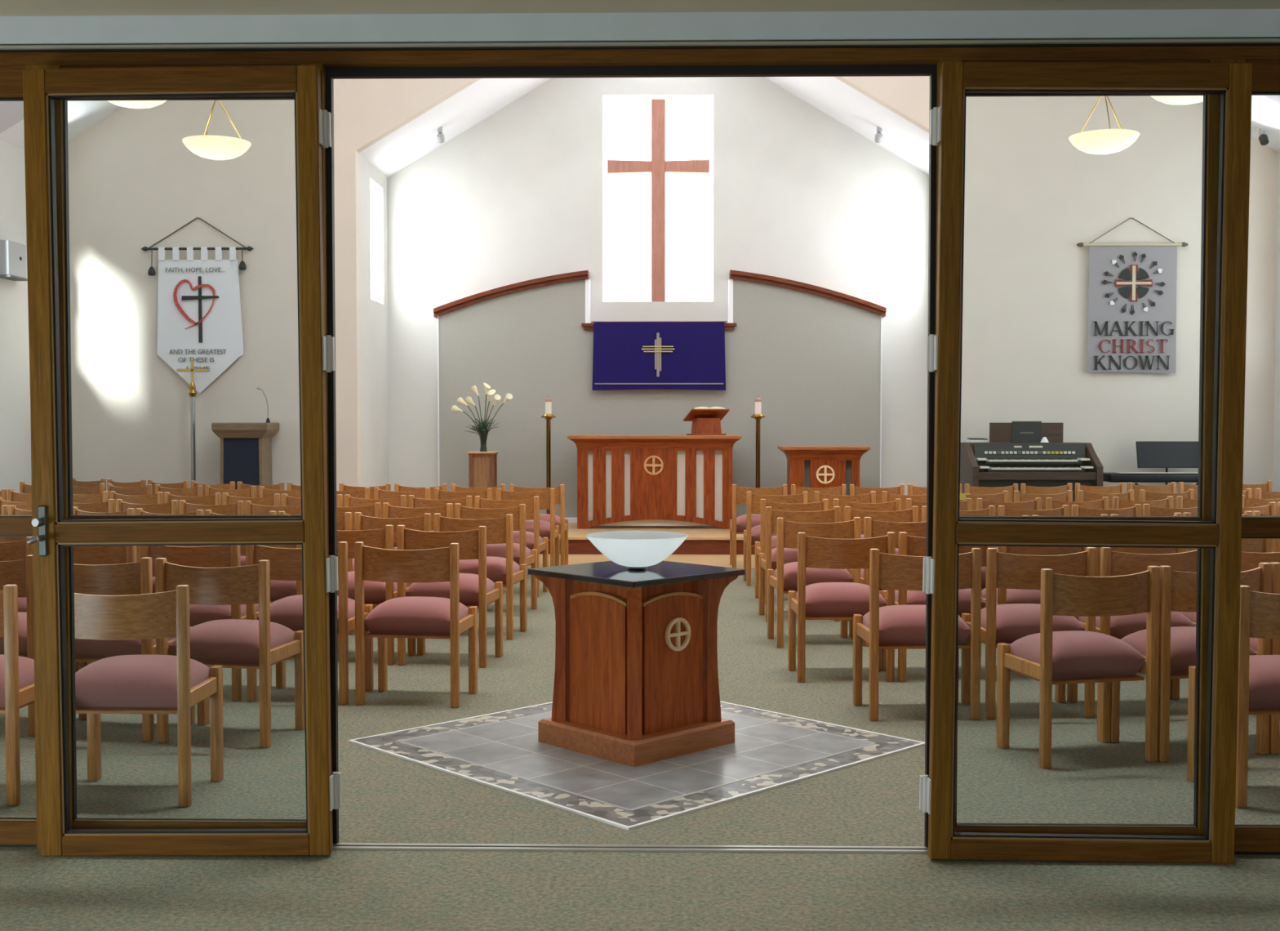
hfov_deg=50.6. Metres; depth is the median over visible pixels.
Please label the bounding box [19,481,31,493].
chair
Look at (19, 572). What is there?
chair
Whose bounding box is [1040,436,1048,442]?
lamp
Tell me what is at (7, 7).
ceiling
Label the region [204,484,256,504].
chair
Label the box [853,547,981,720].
chair
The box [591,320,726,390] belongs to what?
banner
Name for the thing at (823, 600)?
chair
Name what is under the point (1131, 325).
banner
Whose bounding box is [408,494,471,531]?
chair
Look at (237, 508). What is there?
chair
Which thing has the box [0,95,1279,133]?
ceiling
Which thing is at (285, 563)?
chair
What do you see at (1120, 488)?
chair
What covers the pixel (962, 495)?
leaflet
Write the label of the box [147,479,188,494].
chair
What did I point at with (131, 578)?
chair
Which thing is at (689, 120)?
window
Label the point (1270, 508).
chair
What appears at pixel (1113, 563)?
chair
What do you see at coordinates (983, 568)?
chair
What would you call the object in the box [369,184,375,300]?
window
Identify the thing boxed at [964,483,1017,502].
chair
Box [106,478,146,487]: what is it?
chair
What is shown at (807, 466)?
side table
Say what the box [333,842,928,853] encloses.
threshold
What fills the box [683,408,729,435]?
lectern
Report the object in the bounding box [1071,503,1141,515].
chair
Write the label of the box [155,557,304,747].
chair
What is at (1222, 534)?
door
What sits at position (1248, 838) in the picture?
door frame
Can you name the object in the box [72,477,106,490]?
chair
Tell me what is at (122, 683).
chair
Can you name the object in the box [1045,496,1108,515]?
chair
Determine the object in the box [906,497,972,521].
chair
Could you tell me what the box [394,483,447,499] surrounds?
chair
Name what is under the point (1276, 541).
chair
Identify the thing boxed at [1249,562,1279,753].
chair
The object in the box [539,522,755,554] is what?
platform
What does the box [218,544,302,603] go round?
chair
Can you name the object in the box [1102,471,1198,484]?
keyboard
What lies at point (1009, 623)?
chair
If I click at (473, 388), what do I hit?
calla lily
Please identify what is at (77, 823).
door frame
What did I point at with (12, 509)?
chair
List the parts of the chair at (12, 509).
leg, backrest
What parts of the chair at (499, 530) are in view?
leg, backrest, seat, leg, rail, leg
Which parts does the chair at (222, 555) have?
leg, backrest, seat, leg, rail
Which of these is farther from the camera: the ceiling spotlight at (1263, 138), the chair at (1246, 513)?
the ceiling spotlight at (1263, 138)
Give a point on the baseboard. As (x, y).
(570, 519)
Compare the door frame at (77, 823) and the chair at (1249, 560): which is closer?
the door frame at (77, 823)
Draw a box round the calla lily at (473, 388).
[470,385,482,429]
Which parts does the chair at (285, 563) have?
leg, leg, backrest, seat, leg, rail, leg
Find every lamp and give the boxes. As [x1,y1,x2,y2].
[106,100,166,108]
[182,100,251,159]
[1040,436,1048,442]
[1068,96,1139,154]
[1150,95,1203,105]
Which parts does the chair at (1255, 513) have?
leg, backrest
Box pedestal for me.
[466,450,498,487]
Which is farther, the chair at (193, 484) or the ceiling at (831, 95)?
the ceiling at (831, 95)
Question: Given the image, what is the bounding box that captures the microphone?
[256,386,270,422]
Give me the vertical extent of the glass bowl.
0.150 m
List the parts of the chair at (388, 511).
leg, backrest, leg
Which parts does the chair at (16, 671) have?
backrest, leg, seat, rail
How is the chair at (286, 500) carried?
on the floor at (387, 798)
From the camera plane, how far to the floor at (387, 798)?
4.80 m
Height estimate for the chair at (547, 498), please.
0.820 m
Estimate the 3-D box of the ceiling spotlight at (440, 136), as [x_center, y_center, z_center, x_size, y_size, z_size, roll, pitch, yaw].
[-2.352,-3.900,15.972,0.090,0.201,0.138,0,2,1]
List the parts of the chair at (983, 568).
seat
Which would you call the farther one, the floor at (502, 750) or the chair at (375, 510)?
the chair at (375, 510)
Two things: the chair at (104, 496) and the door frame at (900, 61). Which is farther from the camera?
the chair at (104, 496)
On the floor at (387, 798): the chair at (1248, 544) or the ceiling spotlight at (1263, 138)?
the chair at (1248, 544)
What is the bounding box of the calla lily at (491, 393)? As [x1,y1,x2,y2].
[484,389,495,427]
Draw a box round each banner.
[141,217,253,392]
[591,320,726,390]
[1076,217,1188,373]
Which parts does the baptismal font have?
corner post, panel, arched moulding, corner post, panel, arched moulding, corner post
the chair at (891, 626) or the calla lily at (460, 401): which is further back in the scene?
the calla lily at (460, 401)
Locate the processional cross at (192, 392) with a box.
[176,360,208,480]
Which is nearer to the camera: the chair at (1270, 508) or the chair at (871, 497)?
the chair at (1270, 508)
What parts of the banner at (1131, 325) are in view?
rod, hanging cord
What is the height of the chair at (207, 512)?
0.820 m
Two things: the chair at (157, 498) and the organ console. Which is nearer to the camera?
the chair at (157, 498)
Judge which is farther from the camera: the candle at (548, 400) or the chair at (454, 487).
the candle at (548, 400)
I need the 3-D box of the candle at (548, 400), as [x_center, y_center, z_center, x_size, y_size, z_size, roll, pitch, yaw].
[-1.083,-0.714,16.009,0.080,0.215,0.080,0,2,1]
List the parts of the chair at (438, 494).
leg, leg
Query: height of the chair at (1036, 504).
0.820 m
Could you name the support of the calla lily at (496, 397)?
in the flower vase
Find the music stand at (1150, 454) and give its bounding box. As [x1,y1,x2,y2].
[1135,440,1198,484]
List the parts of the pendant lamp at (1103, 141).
rod, lamp shade, rod, rod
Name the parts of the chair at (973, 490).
leg, leg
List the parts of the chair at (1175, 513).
leg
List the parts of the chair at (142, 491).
leg, backrest, leg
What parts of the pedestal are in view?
corner post, moulding, corner post, corner post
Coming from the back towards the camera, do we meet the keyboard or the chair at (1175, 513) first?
the keyboard
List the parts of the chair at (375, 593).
leg, backrest, seat, leg, rail, leg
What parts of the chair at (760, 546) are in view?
leg, rail, leg, seat, backrest, leg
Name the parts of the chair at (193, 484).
leg, leg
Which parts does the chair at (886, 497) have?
leg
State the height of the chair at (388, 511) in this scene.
0.820 m
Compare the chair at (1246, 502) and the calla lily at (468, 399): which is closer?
the chair at (1246, 502)
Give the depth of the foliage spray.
15.96 m
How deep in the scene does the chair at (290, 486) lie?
13.49 m
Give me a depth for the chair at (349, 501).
11.14 m
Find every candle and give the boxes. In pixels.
[545,397,551,413]
[755,396,761,413]
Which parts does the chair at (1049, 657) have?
leg, rail, leg, seat, backrest, leg, rail, leg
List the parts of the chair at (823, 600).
leg, rail, leg, seat, backrest, leg, leg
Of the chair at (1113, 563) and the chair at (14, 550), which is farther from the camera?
the chair at (14, 550)
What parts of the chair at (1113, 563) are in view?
leg, rail, leg, seat, backrest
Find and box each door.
[22,65,342,855]
[919,62,1252,862]
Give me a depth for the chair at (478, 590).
7.88 m
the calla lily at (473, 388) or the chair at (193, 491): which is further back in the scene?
the calla lily at (473, 388)
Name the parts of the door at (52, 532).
lever, handle, rail, rail, rail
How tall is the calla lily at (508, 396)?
0.661 m
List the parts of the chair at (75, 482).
backrest, leg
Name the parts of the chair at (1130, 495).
leg, leg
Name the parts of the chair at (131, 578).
backrest, seat, leg, rail, leg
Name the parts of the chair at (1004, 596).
leg, leg, seat, backrest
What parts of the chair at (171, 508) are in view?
leg, backrest, leg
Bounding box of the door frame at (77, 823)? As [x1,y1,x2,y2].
[61,64,306,828]
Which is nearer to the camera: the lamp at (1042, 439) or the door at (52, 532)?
the door at (52, 532)
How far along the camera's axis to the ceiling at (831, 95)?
15.83 m
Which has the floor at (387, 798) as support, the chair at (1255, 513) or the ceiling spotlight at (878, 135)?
the chair at (1255, 513)
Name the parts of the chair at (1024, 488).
leg, backrest, leg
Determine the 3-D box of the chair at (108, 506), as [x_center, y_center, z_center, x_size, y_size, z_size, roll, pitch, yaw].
[-4.322,0.665,10.805,0.531,0.820,0.444,0,2,14]
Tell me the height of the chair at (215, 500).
0.820 m
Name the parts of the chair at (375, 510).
backrest, leg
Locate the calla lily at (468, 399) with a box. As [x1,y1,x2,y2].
[465,395,481,426]
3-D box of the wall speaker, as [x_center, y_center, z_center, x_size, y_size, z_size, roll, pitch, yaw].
[-6.578,-2.144,14.188,0.160,0.380,0.420,0,2,1]
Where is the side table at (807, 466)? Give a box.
[777,445,870,495]
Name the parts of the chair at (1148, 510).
leg, backrest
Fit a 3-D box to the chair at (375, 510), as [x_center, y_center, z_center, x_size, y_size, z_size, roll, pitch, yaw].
[-2.162,0.681,10.324,0.531,0.820,0.444,0,2,12]
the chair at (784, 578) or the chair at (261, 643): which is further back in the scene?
the chair at (784, 578)
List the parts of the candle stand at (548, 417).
drip dish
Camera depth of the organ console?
14.33 m
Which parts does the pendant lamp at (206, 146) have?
rod, rod, lamp shade, rod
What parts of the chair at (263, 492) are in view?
leg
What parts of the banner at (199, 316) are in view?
tassel cord, rod, hanging cord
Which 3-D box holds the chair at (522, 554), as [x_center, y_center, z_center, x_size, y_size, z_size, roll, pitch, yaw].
[-1.077,0.687,10.136,0.531,0.820,0.444,0,2,9]
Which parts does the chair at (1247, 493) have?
backrest, leg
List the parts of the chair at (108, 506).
backrest, leg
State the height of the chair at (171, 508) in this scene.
0.820 m
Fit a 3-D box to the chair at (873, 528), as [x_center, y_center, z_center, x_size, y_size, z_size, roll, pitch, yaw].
[1.669,0.730,8.768,0.531,0.820,0.444,0,2,-6]
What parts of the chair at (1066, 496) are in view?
leg, leg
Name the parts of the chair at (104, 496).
backrest, leg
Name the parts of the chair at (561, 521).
leg, backrest, seat, leg, leg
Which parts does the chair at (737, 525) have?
leg, leg, seat, backrest, leg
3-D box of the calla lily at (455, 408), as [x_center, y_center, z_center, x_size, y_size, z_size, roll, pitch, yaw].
[-2.043,-0.455,15.999,0.358,0.518,0.106,0,2,1]
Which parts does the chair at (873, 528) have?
leg, rail, leg, seat, backrest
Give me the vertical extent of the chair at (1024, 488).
0.820 m
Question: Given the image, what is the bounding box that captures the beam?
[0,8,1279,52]
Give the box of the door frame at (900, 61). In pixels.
[0,45,1279,848]
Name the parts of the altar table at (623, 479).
crown moulding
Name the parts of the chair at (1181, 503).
leg, backrest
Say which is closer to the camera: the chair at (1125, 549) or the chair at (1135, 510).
the chair at (1125, 549)
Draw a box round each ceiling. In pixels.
[0,0,1279,16]
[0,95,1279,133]
[0,95,1279,151]
[358,76,928,177]
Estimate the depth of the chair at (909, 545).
7.41 m
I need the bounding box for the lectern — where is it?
[211,422,279,488]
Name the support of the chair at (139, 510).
on the floor at (387, 798)
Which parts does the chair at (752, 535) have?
leg, leg, seat, backrest, leg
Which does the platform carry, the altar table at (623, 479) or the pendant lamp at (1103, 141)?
the altar table at (623, 479)
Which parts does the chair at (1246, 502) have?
leg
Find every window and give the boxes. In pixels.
[0,66,36,846]
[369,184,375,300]
[602,96,713,301]
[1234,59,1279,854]
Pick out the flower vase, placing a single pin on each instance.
(483, 433)
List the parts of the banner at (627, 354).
hanging rod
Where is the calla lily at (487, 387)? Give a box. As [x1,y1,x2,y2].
[483,382,490,426]
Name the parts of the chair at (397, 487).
leg, leg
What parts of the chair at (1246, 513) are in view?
leg, leg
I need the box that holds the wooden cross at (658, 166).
[607,98,709,301]
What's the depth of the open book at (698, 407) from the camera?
15.69 m
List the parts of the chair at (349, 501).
leg, backrest, leg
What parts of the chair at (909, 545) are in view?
leg, leg, seat, backrest, leg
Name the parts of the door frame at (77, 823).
rail, rail, rail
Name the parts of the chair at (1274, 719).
seat, leg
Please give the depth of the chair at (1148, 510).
9.93 m
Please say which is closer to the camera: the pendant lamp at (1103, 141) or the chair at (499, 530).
the chair at (499, 530)
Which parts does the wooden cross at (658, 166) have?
cross arm, cross arm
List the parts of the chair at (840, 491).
leg, leg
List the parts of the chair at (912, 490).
leg, backrest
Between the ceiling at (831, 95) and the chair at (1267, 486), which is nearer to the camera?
the chair at (1267, 486)
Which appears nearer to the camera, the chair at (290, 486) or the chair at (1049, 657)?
the chair at (1049, 657)
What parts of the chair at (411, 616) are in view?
leg, rail, leg, backrest, seat, leg, rail, leg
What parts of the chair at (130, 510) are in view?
leg, backrest, leg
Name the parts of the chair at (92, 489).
backrest, leg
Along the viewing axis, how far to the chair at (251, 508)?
10.22 m
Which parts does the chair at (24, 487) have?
leg, backrest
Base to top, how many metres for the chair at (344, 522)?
0.820 m
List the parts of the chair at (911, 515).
leg, backrest, seat, leg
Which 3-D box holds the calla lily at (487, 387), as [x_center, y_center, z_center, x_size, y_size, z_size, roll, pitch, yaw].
[-1.811,-0.589,16.039,0.088,0.784,0.104,0,2,1]
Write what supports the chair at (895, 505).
on the floor at (387, 798)
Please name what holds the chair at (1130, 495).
on the floor at (387, 798)
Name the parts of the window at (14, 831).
rail, rail, sill, rail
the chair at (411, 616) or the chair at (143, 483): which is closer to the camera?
the chair at (411, 616)
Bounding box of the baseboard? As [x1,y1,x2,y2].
[564,517,577,522]
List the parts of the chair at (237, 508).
leg, backrest, leg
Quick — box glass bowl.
[585,530,688,569]
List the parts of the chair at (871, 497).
leg, backrest, leg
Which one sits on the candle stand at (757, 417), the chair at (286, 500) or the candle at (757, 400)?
the candle at (757, 400)
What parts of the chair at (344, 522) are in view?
leg, backrest, leg, seat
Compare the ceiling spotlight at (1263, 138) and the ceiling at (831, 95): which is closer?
the ceiling spotlight at (1263, 138)
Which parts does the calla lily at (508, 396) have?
stem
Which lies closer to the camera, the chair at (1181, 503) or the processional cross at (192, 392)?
the chair at (1181, 503)
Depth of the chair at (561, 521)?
13.08 m
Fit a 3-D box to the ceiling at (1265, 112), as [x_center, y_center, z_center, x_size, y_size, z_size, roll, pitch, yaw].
[0.149,-5.472,14.382,13.900,4.320,1.200,0,2,1]
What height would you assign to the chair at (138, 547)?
0.820 m
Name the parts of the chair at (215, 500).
leg, leg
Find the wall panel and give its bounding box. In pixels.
[433,270,886,517]
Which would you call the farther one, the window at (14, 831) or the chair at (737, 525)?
the chair at (737, 525)
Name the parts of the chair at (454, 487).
leg, leg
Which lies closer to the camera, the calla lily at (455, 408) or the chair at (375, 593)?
the chair at (375, 593)
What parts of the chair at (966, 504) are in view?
leg, leg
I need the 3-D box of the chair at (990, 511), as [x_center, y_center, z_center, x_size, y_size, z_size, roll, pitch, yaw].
[2.272,0.694,9.895,0.531,0.820,0.444,0,2,-5]
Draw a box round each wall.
[0,139,31,500]
[67,75,1278,493]
[358,153,389,486]
[386,76,928,494]
[1272,151,1279,491]
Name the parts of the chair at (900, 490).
leg, leg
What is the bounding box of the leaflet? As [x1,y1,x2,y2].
[960,493,970,500]
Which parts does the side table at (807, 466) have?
panel, crown moulding, panel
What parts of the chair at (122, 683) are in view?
leg, backrest, seat, leg, rail, leg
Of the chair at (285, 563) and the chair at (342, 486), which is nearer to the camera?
the chair at (285, 563)
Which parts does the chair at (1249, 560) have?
leg, seat, backrest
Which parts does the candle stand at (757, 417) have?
drip dish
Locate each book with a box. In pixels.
[693,406,725,408]
[967,437,987,439]
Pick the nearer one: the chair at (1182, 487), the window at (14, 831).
the window at (14, 831)
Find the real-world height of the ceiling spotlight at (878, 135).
0.201 m
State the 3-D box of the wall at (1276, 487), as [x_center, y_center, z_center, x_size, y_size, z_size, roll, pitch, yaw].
[6.932,-1.069,9.655,0.150,4.360,10.370,0,2,1]
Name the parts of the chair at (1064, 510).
leg, backrest, leg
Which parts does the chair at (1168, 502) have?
leg, leg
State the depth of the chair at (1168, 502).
10.88 m
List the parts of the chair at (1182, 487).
leg, backrest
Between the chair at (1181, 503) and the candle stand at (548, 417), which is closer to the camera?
the chair at (1181, 503)
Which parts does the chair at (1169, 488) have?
leg, backrest, leg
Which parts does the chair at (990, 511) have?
leg, backrest, leg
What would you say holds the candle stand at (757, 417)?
on the platform
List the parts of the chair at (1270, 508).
backrest, leg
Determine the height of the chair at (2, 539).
0.820 m
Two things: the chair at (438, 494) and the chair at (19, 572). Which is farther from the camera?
the chair at (438, 494)
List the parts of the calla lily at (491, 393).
stem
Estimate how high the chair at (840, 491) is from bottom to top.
0.820 m
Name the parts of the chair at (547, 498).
leg, backrest, seat, leg, rail, leg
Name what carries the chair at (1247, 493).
on the floor at (387, 798)
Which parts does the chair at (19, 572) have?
backrest, seat, leg, leg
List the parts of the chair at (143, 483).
leg, backrest, leg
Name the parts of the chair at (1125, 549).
leg, backrest, leg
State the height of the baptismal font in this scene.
0.768 m
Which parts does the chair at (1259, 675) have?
leg, leg, seat, backrest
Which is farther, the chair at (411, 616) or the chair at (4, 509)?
the chair at (4, 509)
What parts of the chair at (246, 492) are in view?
leg, leg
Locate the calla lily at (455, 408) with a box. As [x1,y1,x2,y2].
[451,404,479,437]
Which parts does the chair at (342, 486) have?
leg, leg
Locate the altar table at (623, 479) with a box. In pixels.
[567,434,742,528]
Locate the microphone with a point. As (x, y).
(268, 420)
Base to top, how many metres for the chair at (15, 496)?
0.820 m
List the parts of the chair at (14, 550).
backrest, seat, leg, leg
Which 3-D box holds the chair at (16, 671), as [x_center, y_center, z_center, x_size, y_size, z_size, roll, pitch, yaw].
[-2.566,0.845,5.184,0.531,0.820,0.444,0,2,1]
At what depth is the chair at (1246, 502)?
11.13 m
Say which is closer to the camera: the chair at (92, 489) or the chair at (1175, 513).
the chair at (1175, 513)
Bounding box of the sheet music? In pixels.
[966,437,987,442]
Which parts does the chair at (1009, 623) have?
leg, rail, leg, seat, backrest, leg, leg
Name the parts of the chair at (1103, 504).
leg, leg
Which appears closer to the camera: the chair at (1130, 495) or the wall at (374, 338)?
the chair at (1130, 495)
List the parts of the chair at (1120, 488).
leg, backrest, leg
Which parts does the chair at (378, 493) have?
leg, backrest, leg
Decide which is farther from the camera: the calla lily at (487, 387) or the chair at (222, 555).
the calla lily at (487, 387)
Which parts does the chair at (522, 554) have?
leg, backrest, seat, leg, rail, leg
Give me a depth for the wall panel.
16.50 m
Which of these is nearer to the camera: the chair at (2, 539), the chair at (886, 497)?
the chair at (2, 539)
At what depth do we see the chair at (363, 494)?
12.46 m
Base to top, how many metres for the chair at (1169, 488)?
0.820 m
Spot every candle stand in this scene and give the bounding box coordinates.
[541,413,555,514]
[751,413,765,488]
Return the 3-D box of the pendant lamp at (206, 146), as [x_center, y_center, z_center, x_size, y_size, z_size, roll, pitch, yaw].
[-3.683,-3.918,11.754,0.574,2.502,0.574,0,2,1]
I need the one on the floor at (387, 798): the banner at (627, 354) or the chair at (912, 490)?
the chair at (912, 490)
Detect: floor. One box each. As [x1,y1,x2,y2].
[0,553,1279,930]
[348,701,924,830]
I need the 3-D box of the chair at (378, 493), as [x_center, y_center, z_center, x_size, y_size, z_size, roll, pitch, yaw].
[-2.154,0.608,12.599,0.531,0.820,0.444,0,2,10]
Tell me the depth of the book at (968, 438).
14.57 m
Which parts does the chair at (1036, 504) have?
leg, leg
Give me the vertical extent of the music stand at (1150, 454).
1.208 m
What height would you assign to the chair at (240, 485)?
0.820 m
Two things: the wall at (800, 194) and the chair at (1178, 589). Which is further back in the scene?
the wall at (800, 194)
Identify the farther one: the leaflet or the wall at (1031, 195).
the wall at (1031, 195)
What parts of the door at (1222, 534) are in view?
rail, rail, rail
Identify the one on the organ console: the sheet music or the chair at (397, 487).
the sheet music
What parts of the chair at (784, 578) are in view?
leg, rail, leg, seat, backrest, leg, leg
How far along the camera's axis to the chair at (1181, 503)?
10.99 m
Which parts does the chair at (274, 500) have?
leg, leg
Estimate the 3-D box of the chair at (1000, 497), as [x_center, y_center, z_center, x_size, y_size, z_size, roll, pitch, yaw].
[2.940,0.627,12.008,0.531,0.820,0.444,0,2,-6]
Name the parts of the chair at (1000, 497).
leg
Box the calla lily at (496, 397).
[486,394,501,425]
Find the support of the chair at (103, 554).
on the floor at (387, 798)
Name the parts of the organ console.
stop panel, name plate, knee panel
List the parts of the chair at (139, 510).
leg, backrest, leg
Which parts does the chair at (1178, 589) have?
leg, leg, seat, backrest, leg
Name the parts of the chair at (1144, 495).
leg, leg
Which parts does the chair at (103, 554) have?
leg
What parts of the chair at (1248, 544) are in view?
leg, leg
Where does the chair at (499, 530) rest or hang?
on the floor at (387, 798)
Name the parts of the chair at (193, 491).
leg, leg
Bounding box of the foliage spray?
[466,414,498,434]
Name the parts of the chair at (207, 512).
leg, backrest, seat, leg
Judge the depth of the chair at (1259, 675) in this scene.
4.98 m
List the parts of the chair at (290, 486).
leg, backrest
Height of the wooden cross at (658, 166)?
2.470 m
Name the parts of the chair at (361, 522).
leg, leg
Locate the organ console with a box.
[960,421,1103,501]
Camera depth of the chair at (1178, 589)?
5.72 m
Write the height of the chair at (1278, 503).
0.820 m
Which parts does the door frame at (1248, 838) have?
sill, rail, rail, rail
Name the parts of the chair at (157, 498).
leg, leg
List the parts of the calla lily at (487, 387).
stem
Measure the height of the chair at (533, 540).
0.820 m
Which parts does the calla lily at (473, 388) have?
stem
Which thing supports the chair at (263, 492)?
on the floor at (387, 798)
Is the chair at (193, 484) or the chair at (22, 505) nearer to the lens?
the chair at (22, 505)
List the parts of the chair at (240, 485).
leg, leg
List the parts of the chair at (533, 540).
leg, backrest, seat, leg, rail, leg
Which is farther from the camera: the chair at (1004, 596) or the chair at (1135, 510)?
the chair at (1135, 510)
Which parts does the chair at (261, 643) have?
leg, leg, backrest, seat, leg, rail, leg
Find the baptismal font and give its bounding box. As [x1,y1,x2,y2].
[528,560,745,766]
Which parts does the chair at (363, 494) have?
backrest, leg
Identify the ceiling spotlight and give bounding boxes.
[436,126,444,142]
[874,125,882,142]
[1258,128,1268,145]
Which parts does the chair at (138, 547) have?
leg, seat, backrest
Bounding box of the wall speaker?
[0,240,27,280]
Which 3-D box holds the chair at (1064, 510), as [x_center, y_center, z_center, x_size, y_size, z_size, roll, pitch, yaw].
[2.823,0.692,9.966,0.531,0.820,0.444,0,2,-8]
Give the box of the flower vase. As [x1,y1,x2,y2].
[478,429,488,451]
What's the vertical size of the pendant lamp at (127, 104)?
2.526 m
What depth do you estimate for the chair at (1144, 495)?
12.04 m
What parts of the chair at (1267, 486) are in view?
leg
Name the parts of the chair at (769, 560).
leg, rail, leg, seat, backrest, leg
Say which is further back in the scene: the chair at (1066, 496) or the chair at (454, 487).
the chair at (454, 487)
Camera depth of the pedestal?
15.88 m
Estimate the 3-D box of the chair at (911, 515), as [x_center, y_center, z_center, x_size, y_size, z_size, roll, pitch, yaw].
[1.709,0.696,9.841,0.531,0.820,0.444,0,2,-5]
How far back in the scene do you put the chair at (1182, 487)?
13.59 m
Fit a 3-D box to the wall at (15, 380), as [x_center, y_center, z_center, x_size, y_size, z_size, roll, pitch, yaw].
[-6.815,-1.077,9.918,0.150,4.360,10.370,0,2,1]
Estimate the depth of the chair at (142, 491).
13.08 m
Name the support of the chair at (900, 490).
on the floor at (387, 798)
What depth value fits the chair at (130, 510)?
9.47 m
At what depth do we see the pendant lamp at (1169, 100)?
9.69 m
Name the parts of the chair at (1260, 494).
leg, backrest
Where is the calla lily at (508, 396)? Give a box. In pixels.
[486,392,512,439]
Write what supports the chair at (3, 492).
on the floor at (387, 798)
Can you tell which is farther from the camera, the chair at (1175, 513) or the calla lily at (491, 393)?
the calla lily at (491, 393)
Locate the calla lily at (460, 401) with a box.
[457,396,479,429]
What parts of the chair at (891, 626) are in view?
leg, rail, leg, seat, backrest, leg, rail, leg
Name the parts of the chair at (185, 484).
leg, backrest, leg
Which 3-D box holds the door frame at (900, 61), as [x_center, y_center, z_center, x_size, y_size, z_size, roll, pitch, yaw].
[-0.044,-0.037,4.493,6.600,2.628,0.120,0,2,1]
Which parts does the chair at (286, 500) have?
leg, leg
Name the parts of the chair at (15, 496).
leg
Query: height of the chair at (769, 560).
0.820 m
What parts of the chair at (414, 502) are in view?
leg, backrest, leg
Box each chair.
[0,488,7,500]
[0,497,31,510]
[0,504,8,514]
[0,536,26,542]
[0,536,78,672]
[0,554,87,736]
[0,584,34,805]
[8,488,31,502]
[8,505,31,514]
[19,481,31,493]
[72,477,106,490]
[72,483,105,494]
[72,490,108,502]
[72,498,115,512]
[72,506,134,514]
[73,545,136,564]
[73,556,195,741]
[74,584,223,806]
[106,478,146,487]
[106,483,152,498]
[109,490,163,511]
[115,498,177,514]
[135,507,204,515]
[136,545,211,592]
[140,544,271,700]
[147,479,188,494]
[155,484,202,502]
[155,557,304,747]
[164,492,221,513]
[178,499,244,545]
[191,480,235,496]
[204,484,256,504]
[204,509,276,565]
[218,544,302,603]
[222,493,279,515]
[237,481,284,497]
[244,501,301,515]
[245,541,373,704]
[258,485,301,506]
[277,511,375,635]
[281,493,342,506]
[287,482,301,489]
[336,487,369,530]
[336,502,396,549]
[336,524,416,665]
[339,482,391,498]
[344,494,406,546]
[354,511,431,542]
[354,541,477,707]
[373,487,433,530]
[382,502,453,549]
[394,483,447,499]
[396,524,502,667]
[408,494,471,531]
[433,513,527,639]
[434,487,492,507]
[451,484,505,499]
[454,502,537,608]
[474,495,548,596]
[496,488,559,566]
[509,484,568,565]
[729,484,787,568]
[743,491,808,585]
[755,498,828,603]
[758,506,840,622]
[767,516,861,647]
[787,531,895,682]
[791,484,846,502]
[814,491,875,534]
[833,498,901,548]
[844,506,918,621]
[848,516,926,646]
[849,484,904,502]
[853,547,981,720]
[880,531,995,681]
[881,491,926,510]
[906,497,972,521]
[907,484,961,494]
[921,505,995,521]
[960,490,1008,510]
[960,546,1096,719]
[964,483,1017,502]
[976,497,1041,515]
[980,546,1086,668]
[981,515,1028,590]
[995,504,1069,551]
[996,565,1159,768]
[1013,489,1072,510]
[1020,483,1072,494]
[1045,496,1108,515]
[1066,546,1197,702]
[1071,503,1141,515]
[1075,482,1124,501]
[1077,489,1134,509]
[1094,546,1184,576]
[1110,512,1182,515]
[1110,562,1271,761]
[1112,496,1173,515]
[1127,481,1176,500]
[1139,488,1194,508]
[1142,503,1197,515]
[1169,551,1279,699]
[1176,495,1197,508]
[1177,481,1198,499]
[1182,511,1252,551]
[1186,537,1271,552]
[1186,585,1279,808]
[1242,480,1271,498]
[1242,488,1252,497]
[1242,494,1279,515]
[1242,502,1275,551]
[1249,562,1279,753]
[1252,510,1279,552]
[1255,488,1279,498]
[1272,537,1279,552]
[1276,502,1279,515]
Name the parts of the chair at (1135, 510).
leg, backrest, leg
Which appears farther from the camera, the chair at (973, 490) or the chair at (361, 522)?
the chair at (973, 490)
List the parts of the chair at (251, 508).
leg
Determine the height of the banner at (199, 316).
1.945 m
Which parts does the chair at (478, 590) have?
leg, leg, backrest, seat, leg, rail, leg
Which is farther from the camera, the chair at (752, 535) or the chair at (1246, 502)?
the chair at (752, 535)
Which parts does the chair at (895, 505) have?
leg, backrest, leg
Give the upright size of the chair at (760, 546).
0.820 m
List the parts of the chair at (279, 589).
backrest, seat, leg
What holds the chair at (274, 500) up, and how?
on the floor at (387, 798)

